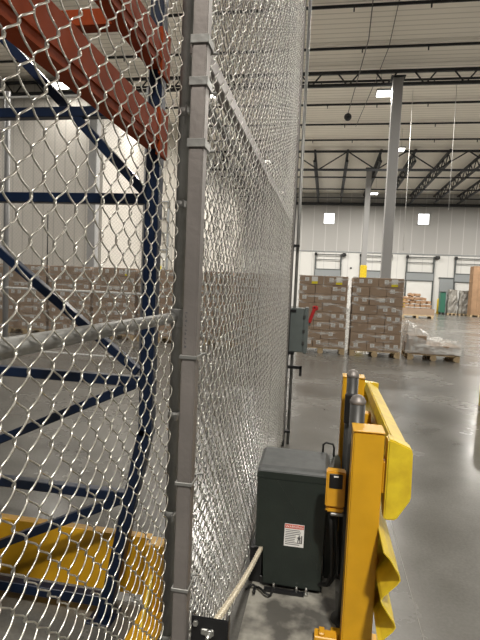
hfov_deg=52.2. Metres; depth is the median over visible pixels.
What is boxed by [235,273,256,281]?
cardboard box
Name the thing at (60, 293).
cardboard box
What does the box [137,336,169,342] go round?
wooden pallet
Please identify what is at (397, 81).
column
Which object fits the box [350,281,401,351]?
wrap
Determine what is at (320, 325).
cardboard box
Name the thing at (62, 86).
diffuser
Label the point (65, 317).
cardboard box
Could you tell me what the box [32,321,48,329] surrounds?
cardboard box
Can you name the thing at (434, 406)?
floor
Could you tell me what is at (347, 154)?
joist
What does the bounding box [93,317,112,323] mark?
cardboard box
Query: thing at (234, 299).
cardboard box
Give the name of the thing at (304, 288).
cardboard box
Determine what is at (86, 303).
cardboard box
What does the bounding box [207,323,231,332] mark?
cardboard box
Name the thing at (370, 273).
door
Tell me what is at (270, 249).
trim
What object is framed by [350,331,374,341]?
cardboard box
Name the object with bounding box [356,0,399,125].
cable
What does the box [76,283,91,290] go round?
cardboard box
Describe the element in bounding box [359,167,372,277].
column
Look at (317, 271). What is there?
door
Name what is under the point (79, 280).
cardboard box
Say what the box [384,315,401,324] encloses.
cardboard box
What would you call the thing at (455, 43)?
joist
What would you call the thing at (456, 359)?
wooden pallet
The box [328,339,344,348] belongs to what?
cardboard box
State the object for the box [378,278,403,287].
cardboard box
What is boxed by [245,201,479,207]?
trim
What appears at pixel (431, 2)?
joist
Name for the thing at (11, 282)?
cardboard box
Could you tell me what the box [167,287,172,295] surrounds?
cardboard box
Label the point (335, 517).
power cable
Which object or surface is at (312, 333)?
cardboard box
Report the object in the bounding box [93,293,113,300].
cardboard box
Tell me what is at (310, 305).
cardboard box
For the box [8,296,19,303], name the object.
cardboard box
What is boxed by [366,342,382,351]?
cardboard box
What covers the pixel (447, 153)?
joist
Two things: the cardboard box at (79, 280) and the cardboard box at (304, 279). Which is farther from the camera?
the cardboard box at (79, 280)
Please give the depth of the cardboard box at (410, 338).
11.86 m
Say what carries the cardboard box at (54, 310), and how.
on the cardboard box at (65, 317)
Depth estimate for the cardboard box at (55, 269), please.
13.47 m
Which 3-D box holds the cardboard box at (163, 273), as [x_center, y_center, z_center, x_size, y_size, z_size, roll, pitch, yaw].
[-1.766,-1.221,13.156,0.590,0.221,0.488,3,4,10]
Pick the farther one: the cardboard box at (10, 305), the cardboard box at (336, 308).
the cardboard box at (10, 305)
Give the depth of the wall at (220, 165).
35.44 m
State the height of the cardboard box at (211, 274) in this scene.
0.221 m
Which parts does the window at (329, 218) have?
pane, pane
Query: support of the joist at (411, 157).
on the trim at (303, 203)
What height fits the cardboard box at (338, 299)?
0.221 m
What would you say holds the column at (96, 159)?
on the floor at (434, 406)
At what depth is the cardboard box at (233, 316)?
12.68 m
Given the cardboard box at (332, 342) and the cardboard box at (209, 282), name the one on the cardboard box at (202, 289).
the cardboard box at (209, 282)
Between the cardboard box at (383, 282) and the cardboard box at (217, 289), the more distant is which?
the cardboard box at (217, 289)
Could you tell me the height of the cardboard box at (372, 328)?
0.221 m
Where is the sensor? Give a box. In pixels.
[344,0,373,120]
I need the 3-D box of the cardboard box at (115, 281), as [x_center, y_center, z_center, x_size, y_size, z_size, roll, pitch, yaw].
[-3.352,-1.085,13.445,0.392,0.221,0.488,3,4,9]
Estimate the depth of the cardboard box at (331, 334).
12.24 m
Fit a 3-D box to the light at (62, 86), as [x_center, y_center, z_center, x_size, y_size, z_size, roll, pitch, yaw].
[-7.379,-9.922,19.921,0.720,0.820,0.640,3,4,10]
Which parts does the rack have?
foot plate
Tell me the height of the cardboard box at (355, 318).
0.221 m
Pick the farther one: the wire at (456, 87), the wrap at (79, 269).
the wire at (456, 87)
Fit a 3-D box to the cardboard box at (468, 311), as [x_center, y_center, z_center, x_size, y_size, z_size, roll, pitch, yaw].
[18.164,-0.574,38.466,0.392,0.312,0.960,3,4,10]
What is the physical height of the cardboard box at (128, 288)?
0.221 m
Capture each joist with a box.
[0,42,479,62]
[136,77,479,88]
[165,101,479,108]
[168,0,479,16]
[207,138,479,142]
[209,122,479,128]
[220,150,253,200]
[313,153,319,201]
[340,149,348,202]
[363,149,382,202]
[396,149,416,188]
[409,149,451,203]
[433,154,479,203]
[457,180,479,203]
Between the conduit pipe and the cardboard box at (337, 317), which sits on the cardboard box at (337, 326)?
the cardboard box at (337, 317)
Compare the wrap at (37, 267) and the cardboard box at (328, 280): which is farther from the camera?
the wrap at (37, 267)
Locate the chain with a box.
[214,546,262,618]
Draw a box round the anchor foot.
[314,626,336,639]
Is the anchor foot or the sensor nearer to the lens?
the anchor foot
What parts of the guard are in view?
plate, plate, corner post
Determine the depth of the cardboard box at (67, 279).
13.43 m
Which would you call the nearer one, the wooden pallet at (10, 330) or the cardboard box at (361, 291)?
the cardboard box at (361, 291)
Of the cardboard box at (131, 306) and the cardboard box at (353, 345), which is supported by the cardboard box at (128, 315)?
the cardboard box at (131, 306)
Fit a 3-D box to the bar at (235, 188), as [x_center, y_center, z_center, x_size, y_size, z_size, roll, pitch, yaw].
[17.942,-9.360,35.420,37.800,0.080,0.100,3,4,10]
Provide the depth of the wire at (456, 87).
19.45 m
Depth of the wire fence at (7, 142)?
9.70 m
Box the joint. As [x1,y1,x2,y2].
[390,520,423,639]
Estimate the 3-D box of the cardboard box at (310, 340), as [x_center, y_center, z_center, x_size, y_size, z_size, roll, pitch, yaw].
[1.666,0.544,12.607,0.392,0.221,0.488,3,4,10]
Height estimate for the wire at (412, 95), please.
6.700 m
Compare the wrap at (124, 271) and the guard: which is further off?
the wrap at (124, 271)
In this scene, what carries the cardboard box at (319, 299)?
on the cardboard box at (336, 308)
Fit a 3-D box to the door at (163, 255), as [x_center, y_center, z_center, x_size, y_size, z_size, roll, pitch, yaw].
[-4.452,-3.491,26.911,1.000,6.050,0.180,3,4,10]
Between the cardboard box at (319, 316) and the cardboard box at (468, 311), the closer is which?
the cardboard box at (319, 316)
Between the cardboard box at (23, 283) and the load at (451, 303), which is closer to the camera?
the cardboard box at (23, 283)
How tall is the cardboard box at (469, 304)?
0.312 m
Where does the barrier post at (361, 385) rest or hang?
on the floor at (434, 406)
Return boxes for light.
[50,77,68,88]
[375,76,391,96]
[399,131,405,151]
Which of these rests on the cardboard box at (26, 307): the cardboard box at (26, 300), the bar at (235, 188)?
the cardboard box at (26, 300)
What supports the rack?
on the floor at (434, 406)
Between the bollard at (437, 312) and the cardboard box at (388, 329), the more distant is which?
the bollard at (437, 312)
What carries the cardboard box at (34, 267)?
on the cardboard box at (43, 274)
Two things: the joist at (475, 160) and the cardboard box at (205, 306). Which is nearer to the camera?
the cardboard box at (205, 306)
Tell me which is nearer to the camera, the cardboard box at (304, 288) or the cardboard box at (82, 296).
the cardboard box at (304, 288)
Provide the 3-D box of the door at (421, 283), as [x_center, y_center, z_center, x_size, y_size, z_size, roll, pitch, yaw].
[15.753,-3.127,42.621,2.770,4.910,0.340,3,4,10]
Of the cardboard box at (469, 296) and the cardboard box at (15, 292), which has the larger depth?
the cardboard box at (469, 296)
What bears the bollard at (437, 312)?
on the floor at (434, 406)
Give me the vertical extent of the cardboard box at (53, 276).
0.221 m
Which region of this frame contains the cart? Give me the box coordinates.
[438,291,445,313]
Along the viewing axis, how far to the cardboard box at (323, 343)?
12.30 m
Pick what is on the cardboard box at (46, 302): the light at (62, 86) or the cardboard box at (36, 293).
the cardboard box at (36, 293)
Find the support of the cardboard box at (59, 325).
on the wooden pallet
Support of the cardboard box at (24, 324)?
on the wooden pallet at (10, 330)
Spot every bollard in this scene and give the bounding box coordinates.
[331,394,365,627]
[336,369,358,579]
[435,298,438,313]
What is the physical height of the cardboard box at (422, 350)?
0.221 m
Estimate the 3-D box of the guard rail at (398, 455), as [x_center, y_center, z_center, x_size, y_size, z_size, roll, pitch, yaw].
[0.772,0.634,2.759,0.143,0.347,1.425,3,4,10]
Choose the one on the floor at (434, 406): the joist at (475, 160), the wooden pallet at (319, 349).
the wooden pallet at (319, 349)
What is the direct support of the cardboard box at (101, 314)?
on the cardboard box at (95, 319)
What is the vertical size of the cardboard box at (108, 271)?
0.221 m
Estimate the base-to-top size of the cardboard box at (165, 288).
0.221 m
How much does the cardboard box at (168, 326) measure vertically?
0.221 m
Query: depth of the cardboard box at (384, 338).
11.96 m
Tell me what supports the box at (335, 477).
attached to the bollard at (357, 401)
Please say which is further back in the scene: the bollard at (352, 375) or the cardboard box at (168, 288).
the cardboard box at (168, 288)
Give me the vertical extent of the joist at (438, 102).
0.200 m
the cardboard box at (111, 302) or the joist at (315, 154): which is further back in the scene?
the joist at (315, 154)
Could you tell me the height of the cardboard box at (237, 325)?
0.221 m
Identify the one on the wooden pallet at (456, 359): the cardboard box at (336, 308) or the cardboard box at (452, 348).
the cardboard box at (452, 348)
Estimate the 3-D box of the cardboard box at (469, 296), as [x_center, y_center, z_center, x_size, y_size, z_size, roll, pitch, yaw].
[18.219,-1.825,38.380,0.392,0.312,0.960,3,4,10]
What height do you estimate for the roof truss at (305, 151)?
1.200 m
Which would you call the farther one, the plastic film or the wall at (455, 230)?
the wall at (455, 230)
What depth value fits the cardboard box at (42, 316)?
13.68 m
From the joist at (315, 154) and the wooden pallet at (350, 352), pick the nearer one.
the wooden pallet at (350, 352)
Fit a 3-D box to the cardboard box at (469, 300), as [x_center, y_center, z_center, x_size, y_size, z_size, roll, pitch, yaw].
[18.205,-1.512,38.401,0.392,0.312,0.960,3,4,10]
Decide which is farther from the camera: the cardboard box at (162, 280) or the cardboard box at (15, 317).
the cardboard box at (15, 317)
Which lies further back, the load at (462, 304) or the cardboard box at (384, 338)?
the load at (462, 304)
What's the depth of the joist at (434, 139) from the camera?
27.34 m
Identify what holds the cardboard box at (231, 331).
on the wooden pallet at (209, 342)
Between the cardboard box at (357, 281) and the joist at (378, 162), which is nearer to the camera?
the cardboard box at (357, 281)
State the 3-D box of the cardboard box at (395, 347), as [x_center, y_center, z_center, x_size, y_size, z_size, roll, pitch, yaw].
[3.747,0.663,12.196,0.392,0.221,0.488,3,4,10]
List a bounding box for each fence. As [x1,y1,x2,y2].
[0,87,147,363]
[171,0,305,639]
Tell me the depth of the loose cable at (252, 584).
2.55 m
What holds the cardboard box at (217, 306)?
on the cardboard box at (219, 315)
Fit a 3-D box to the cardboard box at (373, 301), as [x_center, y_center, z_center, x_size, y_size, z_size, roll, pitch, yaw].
[3.402,-0.477,12.187,0.392,0.221,0.488,3,4,9]
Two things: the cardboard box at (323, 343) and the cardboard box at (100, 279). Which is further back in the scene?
the cardboard box at (100, 279)
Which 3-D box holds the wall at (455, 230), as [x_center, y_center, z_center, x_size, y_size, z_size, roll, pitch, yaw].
[19.712,-5.576,42.157,40.200,10.200,0.400,3,4,10]
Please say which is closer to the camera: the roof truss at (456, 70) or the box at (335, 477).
the box at (335, 477)
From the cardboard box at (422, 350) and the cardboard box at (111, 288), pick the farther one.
the cardboard box at (111, 288)
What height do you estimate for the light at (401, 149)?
1.120 m
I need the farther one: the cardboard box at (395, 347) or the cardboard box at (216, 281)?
the cardboard box at (216, 281)
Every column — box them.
[86,119,100,266]
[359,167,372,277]
[380,75,405,278]
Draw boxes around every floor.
[0,306,479,639]
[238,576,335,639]
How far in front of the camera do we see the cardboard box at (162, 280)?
12.97 m
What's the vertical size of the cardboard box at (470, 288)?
0.312 m
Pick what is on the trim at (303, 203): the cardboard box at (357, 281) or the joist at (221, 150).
the joist at (221, 150)
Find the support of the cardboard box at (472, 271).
on the cardboard box at (476, 276)
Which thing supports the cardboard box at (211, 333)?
on the wooden pallet at (209, 342)
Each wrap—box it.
[11,267,48,328]
[55,269,92,323]
[102,271,138,333]
[298,279,348,347]
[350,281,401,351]
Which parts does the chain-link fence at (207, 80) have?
post, chain bracket, rail, rail, post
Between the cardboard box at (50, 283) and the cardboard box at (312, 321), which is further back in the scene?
the cardboard box at (50, 283)
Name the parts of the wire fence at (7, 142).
post, drop rod, rail, rail, rail, post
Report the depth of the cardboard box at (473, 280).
37.84 m
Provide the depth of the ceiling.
20.21 m
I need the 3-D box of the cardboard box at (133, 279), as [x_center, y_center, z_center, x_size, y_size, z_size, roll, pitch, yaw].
[-2.962,-1.063,13.377,0.392,0.221,0.488,3,4,10]
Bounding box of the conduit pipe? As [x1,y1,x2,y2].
[286,0,311,443]
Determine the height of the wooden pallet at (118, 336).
0.145 m
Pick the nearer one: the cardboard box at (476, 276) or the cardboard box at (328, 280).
the cardboard box at (328, 280)
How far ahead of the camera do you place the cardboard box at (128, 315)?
13.20 m
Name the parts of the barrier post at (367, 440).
plate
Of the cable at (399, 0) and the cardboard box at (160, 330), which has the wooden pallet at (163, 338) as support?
the cardboard box at (160, 330)
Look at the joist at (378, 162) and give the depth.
31.85 m
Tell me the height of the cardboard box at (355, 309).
0.221 m
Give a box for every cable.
[245,583,273,595]
[317,512,334,586]
[329,516,337,585]
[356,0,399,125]
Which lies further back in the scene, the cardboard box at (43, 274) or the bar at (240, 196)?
the bar at (240, 196)
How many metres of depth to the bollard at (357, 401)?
2.31 m
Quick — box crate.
[402,308,434,318]
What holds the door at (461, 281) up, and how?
in the wall at (455, 230)
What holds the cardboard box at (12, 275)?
on the cardboard box at (11, 282)
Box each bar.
[221,176,479,178]
[235,188,479,190]
[240,196,479,199]
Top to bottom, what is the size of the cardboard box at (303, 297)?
0.221 m
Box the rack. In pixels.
[0,0,170,627]
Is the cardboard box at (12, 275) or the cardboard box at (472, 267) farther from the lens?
the cardboard box at (472, 267)
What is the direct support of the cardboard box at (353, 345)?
on the wooden pallet at (350, 352)
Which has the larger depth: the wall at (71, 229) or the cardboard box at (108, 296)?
the wall at (71, 229)
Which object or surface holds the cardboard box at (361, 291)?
on the cardboard box at (356, 299)
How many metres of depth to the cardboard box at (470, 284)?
37.87 m
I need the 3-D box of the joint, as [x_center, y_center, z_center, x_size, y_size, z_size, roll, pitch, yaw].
[1.202,1.363,4.246,0.003,0.001,8.600,3,4,10]
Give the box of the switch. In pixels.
[289,306,317,353]
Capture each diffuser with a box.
[52,83,68,88]
[376,91,391,96]
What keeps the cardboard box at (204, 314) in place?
on the cardboard box
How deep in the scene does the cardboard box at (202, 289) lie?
12.78 m
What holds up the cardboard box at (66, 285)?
on the cardboard box at (60, 293)
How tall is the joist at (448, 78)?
0.200 m
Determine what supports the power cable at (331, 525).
attached to the box at (335, 477)
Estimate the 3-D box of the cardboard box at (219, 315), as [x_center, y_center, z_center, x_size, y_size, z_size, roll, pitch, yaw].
[-0.443,-0.025,12.996,0.392,0.221,0.488,3,4,10]
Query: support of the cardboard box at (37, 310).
on the cardboard box at (42, 316)
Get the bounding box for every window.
[323,213,334,223]
[417,213,429,224]
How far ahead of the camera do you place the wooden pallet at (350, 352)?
12.04 m
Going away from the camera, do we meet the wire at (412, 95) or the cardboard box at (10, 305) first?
the cardboard box at (10, 305)
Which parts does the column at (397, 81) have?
cap plate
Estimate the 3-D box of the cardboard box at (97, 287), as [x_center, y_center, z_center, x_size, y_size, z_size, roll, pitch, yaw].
[-3.755,-0.883,13.528,0.392,0.221,0.488,3,4,10]
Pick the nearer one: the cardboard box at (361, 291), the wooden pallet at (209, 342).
the cardboard box at (361, 291)
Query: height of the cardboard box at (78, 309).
0.221 m
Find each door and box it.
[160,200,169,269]
[314,252,345,276]
[359,254,392,277]
[404,255,439,308]
[438,277,455,311]
[453,257,479,312]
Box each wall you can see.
[0,78,178,285]
[202,153,244,301]
[243,192,479,312]
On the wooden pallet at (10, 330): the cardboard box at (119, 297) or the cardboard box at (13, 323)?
the cardboard box at (13, 323)
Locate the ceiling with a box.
[0,0,479,194]
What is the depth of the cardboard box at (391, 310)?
11.91 m
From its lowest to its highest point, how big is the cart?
1.880 m
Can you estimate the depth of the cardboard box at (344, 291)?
12.14 m
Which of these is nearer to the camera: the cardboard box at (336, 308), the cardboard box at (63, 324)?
the cardboard box at (336, 308)
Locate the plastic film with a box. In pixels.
[400,320,463,355]
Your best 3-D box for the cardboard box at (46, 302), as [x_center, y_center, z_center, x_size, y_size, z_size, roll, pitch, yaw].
[-5.543,-0.534,13.866,0.392,0.221,0.488,3,4,10]
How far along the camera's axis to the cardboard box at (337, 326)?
12.20 m
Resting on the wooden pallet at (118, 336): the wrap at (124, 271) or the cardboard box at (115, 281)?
the wrap at (124, 271)
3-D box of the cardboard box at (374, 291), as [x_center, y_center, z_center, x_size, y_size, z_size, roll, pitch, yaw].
[3.408,-0.701,12.173,0.392,0.221,0.486,3,4,10]
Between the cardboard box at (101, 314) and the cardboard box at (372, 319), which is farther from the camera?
the cardboard box at (101, 314)
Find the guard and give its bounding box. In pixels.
[0,513,163,639]
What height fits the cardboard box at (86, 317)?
0.221 m
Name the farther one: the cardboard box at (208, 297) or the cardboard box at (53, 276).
the cardboard box at (53, 276)
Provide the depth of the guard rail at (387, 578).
2.00 m
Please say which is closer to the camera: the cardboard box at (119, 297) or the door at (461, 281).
the cardboard box at (119, 297)
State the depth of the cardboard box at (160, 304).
13.02 m
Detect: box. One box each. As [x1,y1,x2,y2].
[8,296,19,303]
[8,304,19,311]
[8,312,25,319]
[8,320,19,327]
[9,272,19,279]
[9,280,19,286]
[9,289,26,296]
[19,320,31,328]
[20,280,32,287]
[20,296,32,304]
[20,304,32,312]
[26,290,43,296]
[26,313,48,321]
[27,264,51,273]
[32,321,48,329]
[33,297,48,305]
[33,305,48,313]
[35,273,49,280]
[49,274,62,281]
[49,282,62,288]
[49,306,60,313]
[49,314,68,322]
[49,322,61,329]
[50,265,74,274]
[56,291,69,298]
[62,323,75,328]
[63,274,76,282]
[63,282,72,289]
[64,299,75,306]
[69,292,92,299]
[69,316,91,322]
[70,266,93,274]
[76,275,93,282]
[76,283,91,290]
[76,299,92,307]
[76,307,92,315]
[93,275,106,283]
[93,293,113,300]
[93,300,106,308]
[93,308,106,316]
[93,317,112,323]
[94,267,113,275]
[94,284,106,290]
[107,276,120,284]
[107,301,120,309]
[107,309,120,317]
[109,284,120,291]
[114,294,137,301]
[115,268,138,276]
[120,301,137,309]
[120,310,137,318]
[121,277,138,284]
[123,285,138,292]
[158,329,165,336]
[159,287,166,294]
[159,303,166,311]
[159,324,171,328]
[160,278,167,286]
[160,295,172,303]
[161,270,173,278]
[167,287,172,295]
[200,314,213,322]
[200,331,212,339]
[201,289,214,296]
[201,306,214,314]
[202,280,215,288]
[207,297,232,306]
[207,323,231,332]
[208,272,233,280]
[214,315,231,323]
[214,331,231,340]
[215,289,233,297]
[215,306,231,314]
[216,281,233,289]
[232,333,245,341]
[233,316,247,324]
[234,299,256,307]
[234,325,252,333]
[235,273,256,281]
[235,307,248,316]
[298,302,322,311]
[299,284,315,292]
[299,293,314,301]
[300,275,323,284]
[307,338,312,346]
[308,320,313,328]
[308,329,320,338]
[312,337,328,347]
[313,320,328,329]
[314,311,329,320]
[315,285,331,293]
[315,294,330,302]
[321,330,344,339]
[322,303,346,312]
[324,276,347,285]
[325,467,345,516]
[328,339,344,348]
[329,321,345,330]
[330,312,345,321]
[331,285,347,294]
[331,294,346,303]
[349,339,365,350]
[350,313,367,322]
[350,323,367,331]
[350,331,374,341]
[351,295,368,304]
[351,304,376,314]
[352,286,369,295]
[353,277,378,286]
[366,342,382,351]
[367,323,383,332]
[368,314,384,323]
[369,287,386,296]
[369,296,385,305]
[375,333,400,343]
[376,305,402,315]
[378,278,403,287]
[383,343,399,352]
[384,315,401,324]
[384,324,401,333]
[386,288,403,296]
[386,297,402,306]
[406,334,426,343]
[406,342,425,353]
[426,344,442,354]
[439,344,459,356]
[467,306,475,310]
[467,310,475,314]
[468,291,477,294]
[468,295,476,298]
[468,299,476,302]
[468,302,476,306]
[469,278,477,282]
[469,283,477,286]
[469,287,477,290]
[470,266,478,270]
[470,270,478,274]
[470,274,478,278]
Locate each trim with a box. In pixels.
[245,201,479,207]
[270,249,475,255]
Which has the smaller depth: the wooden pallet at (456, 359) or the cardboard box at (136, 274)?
the wooden pallet at (456, 359)
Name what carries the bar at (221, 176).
attached to the joist
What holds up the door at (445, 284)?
in the wall at (455, 230)
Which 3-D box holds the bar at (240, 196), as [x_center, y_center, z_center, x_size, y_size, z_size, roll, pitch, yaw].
[18.550,-9.572,38.861,37.800,0.080,0.100,3,4,10]
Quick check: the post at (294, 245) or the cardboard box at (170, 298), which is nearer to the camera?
the post at (294, 245)
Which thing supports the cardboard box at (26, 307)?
on the cardboard box at (15, 317)
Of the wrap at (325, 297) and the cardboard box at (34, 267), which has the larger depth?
the cardboard box at (34, 267)
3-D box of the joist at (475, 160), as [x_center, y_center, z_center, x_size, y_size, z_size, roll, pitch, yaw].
[15.360,-9.857,35.021,0.140,0.740,14.223,3,4,10]
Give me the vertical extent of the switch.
0.475 m
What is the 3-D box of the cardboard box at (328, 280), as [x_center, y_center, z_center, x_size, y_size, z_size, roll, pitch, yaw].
[2.423,-0.984,12.378,0.590,0.221,0.490,3,4,10]
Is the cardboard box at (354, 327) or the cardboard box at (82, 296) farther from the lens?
the cardboard box at (82, 296)
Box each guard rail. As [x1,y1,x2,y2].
[364,381,412,519]
[373,502,400,639]
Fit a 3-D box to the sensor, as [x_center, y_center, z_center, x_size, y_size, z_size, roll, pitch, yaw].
[4.214,-9.199,17.039,0.344,0.887,11.074,3,4,8]
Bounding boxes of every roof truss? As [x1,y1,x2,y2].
[0,67,479,95]
[210,150,479,171]
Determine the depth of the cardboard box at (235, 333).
12.72 m
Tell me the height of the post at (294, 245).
4.740 m
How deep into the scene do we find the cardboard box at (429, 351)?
11.80 m
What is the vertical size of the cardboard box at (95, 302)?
0.221 m
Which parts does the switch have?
door, handle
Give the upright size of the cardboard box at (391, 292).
0.221 m
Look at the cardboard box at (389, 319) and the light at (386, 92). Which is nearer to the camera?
the cardboard box at (389, 319)
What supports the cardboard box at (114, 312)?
on the cardboard box
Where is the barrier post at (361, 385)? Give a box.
[338,373,364,521]
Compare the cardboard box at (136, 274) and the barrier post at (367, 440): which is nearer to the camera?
the barrier post at (367, 440)
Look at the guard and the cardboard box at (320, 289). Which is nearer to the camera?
the guard
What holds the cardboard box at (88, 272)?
on the cardboard box at (79, 280)
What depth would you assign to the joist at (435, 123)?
24.72 m
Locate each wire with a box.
[403,95,412,247]
[448,87,456,209]
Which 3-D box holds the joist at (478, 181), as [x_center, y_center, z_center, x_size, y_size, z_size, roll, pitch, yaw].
[17.278,-9.750,34.688,0.140,0.740,14.223,3,4,10]
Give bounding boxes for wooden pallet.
[8,327,48,333]
[110,335,136,340]
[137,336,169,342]
[201,340,231,346]
[307,347,343,354]
[348,347,399,358]
[401,349,459,362]
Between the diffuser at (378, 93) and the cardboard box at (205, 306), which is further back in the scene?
the diffuser at (378, 93)
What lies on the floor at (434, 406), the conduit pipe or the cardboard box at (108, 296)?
the conduit pipe
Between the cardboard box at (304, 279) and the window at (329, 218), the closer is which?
the cardboard box at (304, 279)
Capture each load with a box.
[445,289,457,314]
[457,290,468,315]
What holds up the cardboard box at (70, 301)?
on the cardboard box
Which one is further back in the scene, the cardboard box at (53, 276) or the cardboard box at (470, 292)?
the cardboard box at (470, 292)
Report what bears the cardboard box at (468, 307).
on the cardboard box at (468, 311)
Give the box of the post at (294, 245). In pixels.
[280,0,306,445]
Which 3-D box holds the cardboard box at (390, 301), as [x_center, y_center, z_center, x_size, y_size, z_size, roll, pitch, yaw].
[3.790,-0.456,12.119,0.392,0.221,0.488,3,4,10]
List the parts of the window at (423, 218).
pane, pane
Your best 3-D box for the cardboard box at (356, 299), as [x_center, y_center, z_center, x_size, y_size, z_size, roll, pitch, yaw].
[3.003,-0.499,12.256,0.392,0.221,0.488,3,4,10]
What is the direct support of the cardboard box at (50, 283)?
on the cardboard box at (60, 293)
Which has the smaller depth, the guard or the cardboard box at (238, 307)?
the guard
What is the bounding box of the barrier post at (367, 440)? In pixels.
[331,423,385,639]
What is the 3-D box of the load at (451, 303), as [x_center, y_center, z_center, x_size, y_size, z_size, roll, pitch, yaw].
[17.362,-1.463,40.181,0.777,2.070,0.776,3,4,10]

